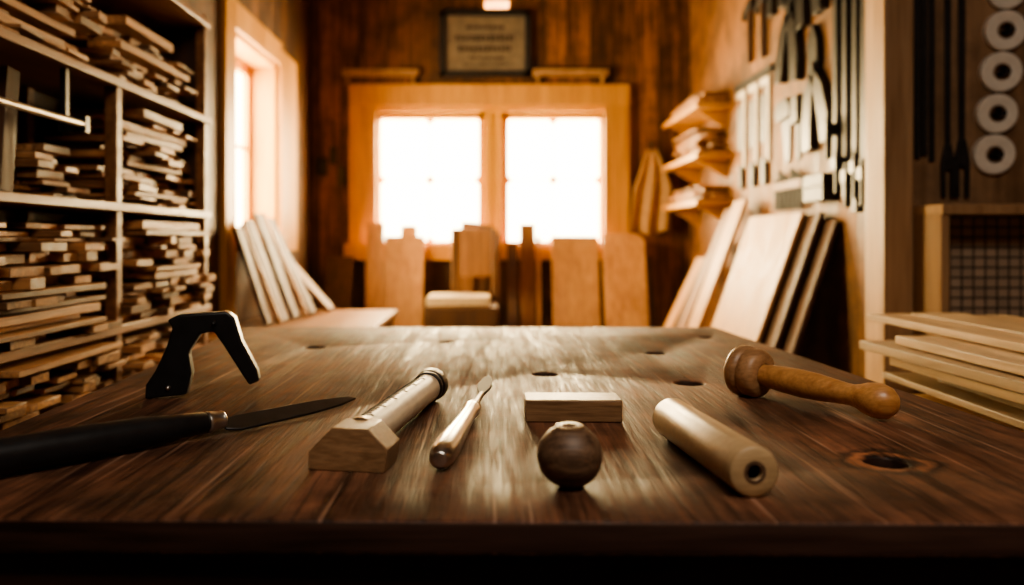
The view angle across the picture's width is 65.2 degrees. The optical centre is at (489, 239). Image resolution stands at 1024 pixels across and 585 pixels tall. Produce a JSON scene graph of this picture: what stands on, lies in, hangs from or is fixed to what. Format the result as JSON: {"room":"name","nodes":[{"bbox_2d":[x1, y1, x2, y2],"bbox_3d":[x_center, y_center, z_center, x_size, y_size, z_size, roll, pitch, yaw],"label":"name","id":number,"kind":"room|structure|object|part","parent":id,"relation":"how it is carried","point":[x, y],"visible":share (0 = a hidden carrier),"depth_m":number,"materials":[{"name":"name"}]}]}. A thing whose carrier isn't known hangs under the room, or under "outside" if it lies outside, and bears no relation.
{"room":"woodworking shop","nodes":[
{"label":"woodworking shop","id":0,"kind":"room"},
{"bbox_2d":[188,0,311,332],"bbox_3d":[-1.435,-0.495,1.900,0.200,3.250,8.200,0,0,0],"label":"wall","id":1,"kind":"structure","parent":0,"point":[289,21],"depth_m":4.91,"materials":[{"name":"brown wood"}]},
{"bbox_2d":[219,0,296,314],"bbox_3d":[-1.400,-0.494,4.670,0.260,3.248,1.460,0,0,0],"label":"window","id":2,"kind":"structure","parent":1,"relation":"in","point":[258,73],"depth_m":4.93,"materials":[{"name":"brown wood"}]},
{"bbox_2d":[312,0,689,326],"bbox_3d":[0.075,-0.495,6.100,3.250,3.250,0.200,0,0,0],"label":"wall","id":3,"kind":"structure","parent":0,"point":[644,45],"depth_m":6.00,"materials":[{"name":"brown wood"}]},
{"bbox_2d":[315,121,344,183],"bbox_3d":[-1.191,-0.652,5.978,0.218,0.475,0.045,0,0,0],"label":"brushes","id":4,"kind":"object","parent":3,"relation":"hanging from","point":[320,162],"visible":1,"depth_m":5.95,"materials":[{"name":"wood"}]},
{"bbox_2d":[342,69,418,83],"bbox_3d":[-0.815,-1.220,5.965,0.570,0.100,0.070,0,0,0],"label":"wall ledge","id":5,"kind":"object","parent":3,"relation":"attached to","point":[347,73],"visible":1,"depth_m":5.93,"materials":[{"name":"brown wood"}]},
{"bbox_2d":[440,10,529,76],"bbox_3d":[-0.037,-1.465,5.975,0.675,0.490,0.050,0,0,0],"label":"framed sign","id":6,"kind":"object","parent":3,"relation":"attached to","point":[473,43],"visible":1,"depth_m":5.97,"materials":[{"name":"paper"}]},
{"bbox_2d":[344,84,629,259],"bbox_3d":[-0.005,-0.505,6.025,2.150,1.310,0.250,0,0,0],"label":"window","id":7,"kind":"structure","parent":3,"relation":"in","point":[366,180],"depth_m":5.95,"materials":[{"name":"brown wood"}]},
{"bbox_2d":[533,69,608,83],"bbox_3d":[0.600,-1.220,5.965,0.560,0.100,0.070,0,0,0],"label":"wall ledge","id":8,"kind":"object","parent":3,"relation":"attached to","point":[538,73],"visible":1,"depth_m":5.93,"materials":[{"name":"brown wood"}]},
{"bbox_2d":[690,0,864,377],"bbox_3d":[1.600,-0.495,4.490,0.200,3.250,3.020,0,0,0],"label":"wall","id":9,"kind":"structure","parent":0,"point":[835,325],"depth_m":4.26,"materials":[{"name":"brown wood"}]},
{"bbox_2d":[662,127,733,184],"bbox_3d":[1.385,-0.548,5.410,0.230,0.325,0.980,0,0,0],"label":"shelf","id":10,"kind":"object","parent":9,"relation":"attached to","point":[696,149],"visible":1,"depth_m":5.15,"materials":[{"name":"brown wood"}]},
{"bbox_2d":[662,92,733,133],"bbox_3d":[1.385,-0.823,5.410,0.230,0.254,0.980,0,0,0],"label":"shelf","id":11,"kind":"object","parent":9,"relation":"attached to","point":[699,109],"visible":0.98,"depth_m":5.05,"materials":[{"name":"brown wood"}]},
{"bbox_2d":[662,185,733,226],"bbox_3d":[1.385,-0.220,5.410,0.230,0.249,0.980,0,0,0],"label":"shelf","id":12,"kind":"object","parent":9,"relation":"attached to","point":[709,199],"visible":0.99,"depth_m":5.08,"materials":[{"name":"brown wood"}]},
{"bbox_2d":[734,64,773,189],"bbox_3d":[1.488,-0.615,4.535,0.030,0.630,0.630,0,0,0],"label":"square","id":13,"kind":"object","parent":9,"relation":"attached to","point":[765,98],"visible":0.99,"depth_m":4.49,"materials":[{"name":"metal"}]},
{"bbox_2d":[742,0,765,62],"bbox_3d":[1.480,-1.175,4.460,0.035,0.370,0.380,0,0,0],"label":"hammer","id":14,"kind":"object","parent":9,"relation":"attached to","point":[759,6],"visible":0.99,"depth_m":4.49,"materials":[{"name":"wood"}]},
{"bbox_2d":[771,168,803,210],"bbox_3d":[1.480,-0.250,3.960,0.039,0.200,0.400,0,0,0],"label":"rack","id":15,"kind":"object","parent":9,"relation":"attached to","point":[788,191],"visible":0.99,"depth_m":3.94,"materials":[{"name":"wood"}]},
{"bbox_2d":[775,94,802,163],"bbox_3d":[1.483,-0.545,3.980,0.030,0.329,0.300,0,0,0],"label":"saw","id":16,"kind":"object","parent":9,"relation":"attached to","point":[788,111],"visible":0.98,"depth_m":3.96,"materials":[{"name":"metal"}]},
{"bbox_2d":[765,0,831,153],"bbox_3d":[1.476,-1.030,3.842,0.045,1.252,0.793,0,0,0],"label":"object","id":17,"kind":"object","parent":9,"relation":"hanging from","point":[789,59],"visible":0.95,"depth_m":3.72,"materials":[{"name":"wood"}]},
{"bbox_2d":[803,173,837,202],"bbox_3d":[1.462,-0.230,3.550,0.074,0.120,0.220,0,0,0],"label":"box","id":18,"kind":"object","parent":9,"relation":"attached to","point":[817,188],"visible":0.94,"depth_m":3.48,"materials":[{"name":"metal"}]},
{"bbox_2d":[822,0,864,212],"bbox_3d":[1.454,-0.665,3.220,0.089,1.110,0.372,0,0,0],"label":"hanging tools","id":19,"kind":"object","parent":9,"relation":"attached to","point":[844,132],"visible":0.82,"depth_m":3.27,"materials":[{"name":"metal"}]},
{"bbox_2d":[865,0,912,393],"bbox_3d":[1.448,-0.495,2.905,0.105,3.250,0.150,0,0,0],"label":"wooden post","id":20,"kind":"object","parent":9,"relation":"attached to","point":[888,23],"depth_m":2.83,"materials":[{"name":"brown wood"}]},
{"bbox_2d":[913,0,1023,393],"bbox_3d":[2.100,-0.495,2.920,1.200,3.250,0.120,0,0,0],"label":"wall","id":21,"kind":"structure","parent":0,"point":[1007,187],"depth_m":2.86,"materials":[{"name":"brown wood"}]},
{"bbox_2d":[914,0,934,161],"bbox_3d":[1.549,-0.725,2.853,0.070,0.890,0.013,0,0,0],"label":"ruler","id":22,"kind":"object","parent":21,"relation":"attached to","point":[927,6],"visible":1,"depth_m":2.85,"materials":[{"name":"metal"}]},
{"bbox_2d":[940,0,969,197],"bbox_3d":[1.656,-0.562,2.848,0.100,0.825,0.014,0,0,0],"label":"wrench","id":23,"kind":"object","parent":21,"relation":"attached to","point":[950,162],"visible":1,"depth_m":2.84,"materials":[{"name":"metal"}]},
{"bbox_2d":[913,204,1023,335],"bbox_3d":[2.098,0.205,2.760,1.185,0.650,0.199,0,0,0],"label":"cabinet","id":24,"kind":"object","parent":21,"relation":"attached to","point":[968,258],"visible":0.57,"depth_m":2.85,"materials":[{"name":"brown wood"}]},
{"bbox_2d":[971,135,1015,173],"bbox_3d":[1.789,-0.304,2.834,0.142,0.142,0.068,0,0,0],"label":"tape roll","id":25,"kind":"object","parent":21,"relation":"attached to","point":[1005,156],"visible":1,"depth_m":2.83,"materials":[{"name":"paper"}]},
{"bbox_2d":[974,94,1017,132],"bbox_3d":[1.799,-0.449,2.834,0.140,0.140,0.068,0,0,0],"label":"tape roll","id":26,"kind":"object","parent":21,"relation":"attached to","point":[1008,114],"visible":1,"depth_m":2.83,"materials":[{"name":"paper"}]},
{"bbox_2d":[978,52,1022,91],"bbox_3d":[1.814,-0.597,2.834,0.142,0.142,0.068,0,0,0],"label":"tape roll","id":27,"kind":"object","parent":21,"relation":"attached to","point":[1013,69],"visible":1,"depth_m":2.83,"materials":[{"name":"cardboard"}]},
{"bbox_2d":[982,10,1023,50],"bbox_3d":[1.829,-0.744,2.834,0.142,0.142,0.068,0,0,0],"label":"tape roll","id":28,"kind":"object","parent":21,"relation":"attached to","point":[993,38],"visible":1,"depth_m":2.83,"materials":[{"name":"cardboard"}]},
{"bbox_2d":[987,0,1022,9],"bbox_3d":[1.834,-0.889,2.834,0.138,0.138,0.068,0,0,0],"label":"tape roll","id":29,"kind":"object","parent":21,"relation":"attached to","point":[998,4],"visible":1,"depth_m":2.83,"materials":[{"name":"cardboard"}]},
{"bbox_3d":[0.650,-2.170,2.000,4.500,0.100,8.400,0,0,0],"label":"ceiling","id":30,"kind":"structure","parent":0,"visible":0},
{"bbox_2d":[485,0,508,8],"bbox_3d":[0.040,-1.735,4.600,0.188,0.770,0.188,0,0,29],"label":"pendant lamp","id":31,"kind":"object","parent":30,"relation":"hanging from","point":[489,4],"visible":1,"depth_m":4.59,"materials":[{"name":"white glass"}]},
{"bbox_3d":[0.650,1.180,2.000,4.500,0.100,8.400,0,0,0],"label":"floor","id":32,"kind":"structure","parent":0,"visible":0},
{"bbox_2d":[0,0,211,382],"bbox_3d":[-1.185,0.150,1.833,0.295,1.960,2.305,0,0,0],"label":"rack","id":33,"kind":"object","parent":32,"relation":"on","point":[39,65],"visible":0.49,"depth_m":2.35,"materials":[{"name":"brown wood"}]},
{"bbox_2d":[0,65,19,191],"bbox_3d":[-1.163,-0.257,1.710,0.038,0.293,0.390,0,0,14],"label":"upright offcuts","id":34,"kind":"object","parent":33,"relation":"in","point":[9,77],"visible":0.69,"depth_m":1.85,"materials":[{"name":"brown wood"}]},
{"bbox_2d":[0,68,89,132],"bbox_3d":[-1.042,-0.350,1.685,0.076,0.160,0.670,0,0,0],"label":"clamp","id":35,"kind":"object","parent":33,"relation":"attached to","point":[66,123],"visible":1,"depth_m":2.00,"materials":[{"name":"wood"}]},
{"bbox_2d":[13,143,89,197],"bbox_3d":[-1.197,-0.174,2.083,0.193,0.137,0.253,0,0,0],"label":"stack","id":36,"kind":"object","parent":33,"relation":"in","point":[35,172],"visible":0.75,"depth_m":2.03,"materials":[{"name":"brown wood"}]},
{"bbox_2d":[0,0,106,61],"bbox_3d":[-1.171,-0.586,1.857,0.245,0.260,0.711,0,0,0],"label":"stack","id":37,"kind":"object","parent":33,"relation":"in","point":[40,21],"visible":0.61,"depth_m":1.99,"materials":[{"name":"brown wood"}]},
{"bbox_2d":[0,222,125,350],"bbox_3d":[-1.150,0.099,1.873,0.287,0.280,0.744,0,0,0],"label":"stack","id":38,"kind":"object","parent":33,"relation":"in","point":[36,300],"visible":1,"depth_m":1.89,"materials":[{"name":"brown wood"}]},
{"bbox_2d":[0,341,126,430],"bbox_3d":[-1.149,0.455,1.873,0.292,0.349,0.737,0,0,0],"label":"stack","id":39,"kind":"object","parent":33,"relation":"in","point":[32,386],"visible":0.46,"depth_m":1.91,"materials":[{"name":"brown wood"}]},
{"bbox_2d":[44,109,196,208],"bbox_3d":[-1.172,-0.252,2.625,0.246,0.293,0.637,0,0,0],"label":"stack","id":40,"kind":"object","parent":33,"relation":"in","point":[150,140],"visible":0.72,"depth_m":2.49,"materials":[{"name":"brown wood"}]},
{"bbox_2d":[57,15,197,103],"bbox_3d":[-1.174,-0.563,2.605,0.240,0.215,0.611,0,0,0],"label":"stack","id":41,"kind":"object","parent":33,"relation":"in","point":[127,50],"visible":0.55,"depth_m":2.47,"materials":[{"name":"brown wood"}]},
{"bbox_2d":[46,220,215,320],"bbox_3d":[-1.148,0.090,2.622,0.290,0.298,0.648,0,0,0],"label":"stack","id":42,"kind":"object","parent":33,"relation":"in","point":[158,278],"visible":0.68,"depth_m":2.52,"materials":[{"name":"brown wood"}]},
{"bbox_2d":[78,322,201,378],"bbox_3d":[-1.150,0.458,2.624,0.290,0.343,0.639,0,0,0],"label":"stack","id":43,"kind":"object","parent":33,"relation":"in","point":[143,348],"visible":0.25,"depth_m":2.40,"materials":[{"name":"brown wood"}]},
{"bbox_2d":[208,310,397,342],"bbox_3d":[-0.935,0.780,4.185,0.730,0.700,1.530,0,0,0],"label":"bench","id":44,"kind":"object","parent":32,"relation":"on","point":[321,318],"visible":0.16,"depth_m":4.33,"materials":[{"name":"brown wood"}]},
{"bbox_2d":[232,227,272,325],"bbox_3d":[-1.179,0.179,3.980,0.178,0.485,0.100,0,0,0],"label":"leaning board","id":45,"kind":"object","parent":44,"relation":"on","point":[238,232],"visible":1,"depth_m":3.94,"materials":[{"name":"brown wood"}]},
{"bbox_2d":[240,223,281,322],"bbox_3d":[-1.164,0.169,4.062,0.207,0.505,0.025,0,0,0],"label":"leaning board","id":46,"kind":"object","parent":44,"relation":"on","point":[250,244],"visible":1,"depth_m":4.05,"materials":[{"name":"brown wood"}]},
{"bbox_2d":[242,220,288,320],"bbox_3d":[-1.164,0.159,4.155,0.207,0.525,0.130,0,0,0],"label":"leaning board","id":47,"kind":"object","parent":44,"relation":"on","point":[250,225],"visible":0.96,"depth_m":4.14,"materials":[{"name":"brown wood"}]},
{"bbox_2d":[252,213,300,318],"bbox_3d":[-1.154,0.139,4.325,0.227,0.565,0.150,0,0,0],"label":"leaning board","id":48,"kind":"object","parent":44,"relation":"on","point":[259,220],"visible":1,"depth_m":4.28,"materials":[{"name":"brown wood"}]},
{"bbox_2d":[261,212,307,315],"bbox_3d":[-1.139,0.134,4.435,0.257,0.576,0.030,0,0,0],"label":"leaning board","id":49,"kind":"object","parent":44,"relation":"on","point":[281,256],"visible":1,"depth_m":4.42,"materials":[{"name":"brown wood"}]},
{"bbox_2d":[268,218,316,314],"bbox_3d":[-1.134,0.148,4.550,0.266,0.547,0.140,0,0,0],"label":"leaning board","id":50,"kind":"object","parent":44,"relation":"on","point":[309,306],"visible":0.82,"depth_m":4.53,"materials":[{"name":"brown wood"}]},
{"bbox_2d":[294,262,333,311],"bbox_3d":[-1.106,0.241,4.780,0.323,0.362,0.160,0,0,0],"label":"leaning board","id":51,"kind":"object","parent":44,"relation":"on","point":[310,286],"visible":0.53,"depth_m":4.75,"materials":[{"name":"brown wood"}]},
{"bbox_2d":[323,257,353,309],"bbox_3d":[-1.100,0.624,5.710,0.200,1.006,0.340,0,0,0],"label":"leaning board","id":52,"kind":"object","parent":32,"relation":"on","point":[338,270],"visible":0.44,"depth_m":5.80,"materials":[{"name":"brown wood"}]},
{"bbox_2d":[365,223,384,309],"bbox_3d":[-0.838,0.499,5.765,0.125,1.253,0.231,0,0,0],"label":"leaning board","id":53,"kind":"object","parent":32,"relation":"on","point":[374,249],"visible":0.56,"depth_m":5.80,"materials":[{"name":"brown wood"}]},
{"bbox_2d":[383,236,424,326],"bbox_3d":[-0.625,0.549,5.735,0.290,1.154,0.290,0,0,0],"label":"leaning board","id":54,"kind":"object","parent":32,"relation":"on","point":[403,283],"visible":0.51,"depth_m":5.79,"materials":[{"name":"brown wood"}]},
{"bbox_2d":[401,225,416,235],"bbox_3d":[-0.595,0.509,5.798,0.120,1.232,0.210,0,0,0],"label":"leaning board","id":55,"kind":"object","parent":32,"relation":"on","point":[406,230],"visible":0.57,"depth_m":5.88,"materials":[{"name":"brown wood"}]},
{"bbox_2d":[424,229,497,326],"bbox_3d":[-0.185,0.525,5.362,0.474,1.210,0.483,0,0,0],"label":"chair","id":56,"kind":"object","parent":32,"relation":"on","point":[473,251],"visible":0.55,"depth_m":5.53,"materials":[{"name":"brown wood"}]},
{"bbox_2d":[457,222,500,306],"bbox_3d":[-0.106,0.490,5.760,0.391,1.245,0.054,0,0,-17],"label":"bundle","id":57,"kind":"object","parent":32,"relation":"on","point":[464,284],"visible":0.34,"depth_m":5.76,"materials":[{"name":"brown wood"}]},
{"bbox_2d":[0,327,1023,584],"bbox_3d":[0.005,0.670,1.681,1.589,0.920,1.788,0,0,0],"label":"workbench","id":58,"kind":"object","parent":32,"relation":"on","point":[930,492],"depth_m":0.90,"materials":[{"name":"brown wood"}]},
{"bbox_2d":[0,396,355,475],"bbox_3d":[-0.443,0.254,1.102,0.052,0.052,0.681,0,0,39],"label":"carving knife","id":59,"kind":"object","parent":58,"relation":"on","point":[62,446],"visible":1,"depth_m":1.03,"materials":[{"name":"black plastic"}]},
{"bbox_2d":[145,310,260,398],"bbox_3d":[-0.511,0.203,1.426,0.194,0.151,0.038,0,0,-8],"label":"handle","id":60,"kind":"object","parent":58,"relation":"on","point":[173,375],"visible":1,"depth_m":1.41,"materials":[{"name":"black plastic"}]},
{"bbox_2d":[308,368,447,472],"bbox_3d":[-0.136,0.251,1.183,0.100,0.057,0.441,0,0,9],"label":"gauge","id":61,"kind":"object","parent":58,"relation":"on","point":[366,442],"visible":1,"depth_m":0.98,"materials":[{"name":"brown wood"}]},
{"bbox_2d":[429,375,491,468],"bbox_3d":[-0.030,0.263,1.212,0.034,0.034,0.519,0,0,7],"label":"chisel","id":62,"kind":"object","parent":58,"relation":"on","point":[446,448],"visible":1,"depth_m":1.03,"materials":[{"name":"metal"}]},
{"bbox_3d":[0.025,0.723,1.673,1.490,0.814,1.695,0,0,0],"label":"bench frame","id":63,"kind":"part","parent":58,"relation":"part of","materials":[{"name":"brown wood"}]},
{"bbox_3d":[0.091,0.245,0.910,0.074,0.071,0.074,0,0,0],"label":"wooden knob","id":64,"kind":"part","parent":58,"relation":"part of","materials":[{"name":"brown wood"}]},
{"bbox_2d":[524,392,621,421],"bbox_3d":[0.129,0.263,1.257,0.150,0.034,0.066,0,0,0],"label":"block","id":65,"kind":"object","parent":58,"relation":"on","point":[538,406],"visible":1,"depth_m":1.23,"materials":[{"name":"brown wood"}]},
{"bbox_2d":[653,398,777,496],"bbox_3d":[0.272,0.252,1.000,0.056,0.056,0.272,0,0,-6],"label":"tube","id":66,"kind":"object","parent":58,"relation":"on","point":[747,467],"visible":1,"depth_m":0.92,"materials":[{"name":"brown wood"}]},
{"bbox_2d":[724,345,899,418],"bbox_3d":[0.542,0.236,1.346,0.091,0.091,0.296,0,0,-40],"label":"mallet","id":67,"kind":"object","parent":58,"relation":"on","point":[749,371],"visible":1,"depth_m":1.34,"materials":[{"name":"brown wood"}]},
{"bbox_2d":[507,243,517,326],"bbox_3d":[0.163,0.574,5.745,0.075,1.104,0.271,0,0,0],"label":"leaning board","id":68,"kind":"object","parent":32,"relation":"on","point":[512,273],"visible":0.56,"depth_m":5.79,"materials":[{"name":"brown wood"}]},
{"bbox_2d":[520,224,535,326],"bbox_3d":[0.275,0.504,5.765,0.110,1.243,0.231,0,0,0],"label":"leaning board","id":69,"kind":"object","parent":32,"relation":"on","point":[527,231],"visible":0.56,"depth_m":5.79,"materials":[{"name":"brown wood"}]},
{"bbox_2d":[536,236,541,326],"bbox_3d":[0.355,0.549,5.765,0.030,1.153,0.231,0,0,0],"label":"leaning board","id":70,"kind":"object","parent":32,"relation":"on","point":[538,238],"visible":0.56,"depth_m":5.80,"materials":[{"name":"brown wood"}]},
{"bbox_2d":[551,236,600,326],"bbox_3d":[0.620,0.549,5.735,0.340,1.154,0.290,0,0,0],"label":"leaning board","id":71,"kind":"object","parent":32,"relation":"on","point":[575,260],"visible":0.56,"depth_m":5.78,"materials":[{"name":"brown wood"}]},
{"bbox_2d":[602,233,648,326],"bbox_3d":[0.975,0.539,5.710,0.310,1.175,0.340,0,0,0],"label":"leaning board","id":72,"kind":"object","parent":32,"relation":"on","point":[623,254],"visible":0.61,"depth_m":5.77,"materials":[{"name":"brown wood"}]},
{"bbox_2d":[646,257,655,326],"bbox_3d":[1.170,0.624,5.735,0.040,1.005,0.290,0,0,0],"label":"leaning board","id":73,"kind":"object","parent":32,"relation":"on","point":[651,295],"visible":0.49,"depth_m":5.79,"materials":[{"name":"brown wood"}]},
{"bbox_2d":[664,257,704,326],"bbox_3d":[1.140,0.618,5.200,0.496,1.007,0.200,0,0,0],"label":"panel","id":74,"kind":"object","parent":32,"relation":"on","point":[677,308],"visible":0.28,"depth_m":5.18,"materials":[{"name":"brown wood"}]},
{"bbox_2d":[675,250,708,326],"bbox_3d":[1.170,0.558,4.945,0.517,1.127,0.210,0,0,0],"label":"panel","id":75,"kind":"object","parent":32,"relation":"on","point":[689,295],"visible":0.02,"depth_m":5.02,"materials":[{"name":"brown wood"}]},
{"bbox_2d":[678,208,731,326],"bbox_3d":[1.160,0.468,4.730,0.537,1.306,0.140,0,0,0],"label":"panel","id":76,"kind":"object","parent":32,"relation":"on","point":[687,314],"visible":0.33,"depth_m":4.71,"materials":[{"name":"brown wood"}]},
{"bbox_2d":[687,199,747,326],"bbox_3d":[1.170,0.448,4.520,0.517,1.346,0.200,0,0,0],"label":"panel","id":77,"kind":"object","parent":32,"relation":"on","point":[725,243],"visible":0.56,"depth_m":4.48,"materials":[{"name":"brown wood"}]},
{"bbox_2d":[711,212,804,342],"bbox_3d":[1.200,0.498,3.980,0.458,1.245,0.720,0,0,0],"label":"panel","id":78,"kind":"object","parent":32,"relation":"on","point":[767,244],"visible":0.44,"depth_m":3.90,"materials":[{"name":"brown wood"}]},
{"bbox_2d":[760,212,823,348],"bbox_3d":[1.242,0.498,3.800,0.443,1.245,0.600,0,0,0],"label":"panel","id":79,"kind":"object","parent":32,"relation":"on","point":[787,292],"visible":0.2,"depth_m":3.55,"materials":[{"name":"brown wood"}]},
{"bbox_2d":[778,220,839,354],"bbox_3d":[1.280,0.518,3.675,0.418,1.205,0.550,0,0,0],"label":"panel","id":80,"kind":"object","parent":32,"relation":"on","point":[803,302],"visible":0.2,"depth_m":3.45,"materials":[{"name":"brown wood"}]},
{"bbox_3d":[1.290,0.880,1.625,0.540,0.500,1.850,0,0,0],"label":"trestle","id":81,"kind":"object","parent":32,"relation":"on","visible":0},
{"bbox_2d":[859,313,1023,431],"bbox_3d":[1.298,0.425,1.581,0.635,0.407,1.706,0,0,0],"label":"lumber","id":82,"kind":"object","parent":81,"relation":"on","point":[976,365],"visible":0.47,"depth_m":1.82,"materials":[{"name":"beige wood"}]},
{"bbox_3d":[1.200,-0.690,5.960,0.014,0.080,0.080,0,0,0],"label":"hook","id":83,"kind":"object","parent":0,"visible":0},
{"bbox_2d":[631,149,672,235],"bbox_3d":[1.197,-0.350,5.933,0.313,0.641,0.051,0,0,0],"label":"apron","id":84,"kind":"object","parent":83,"relation":"hanging from","point":[652,189],"visible":0.98,"depth_m":5.93,"materials":[{"name":"fabric"}]}
]}

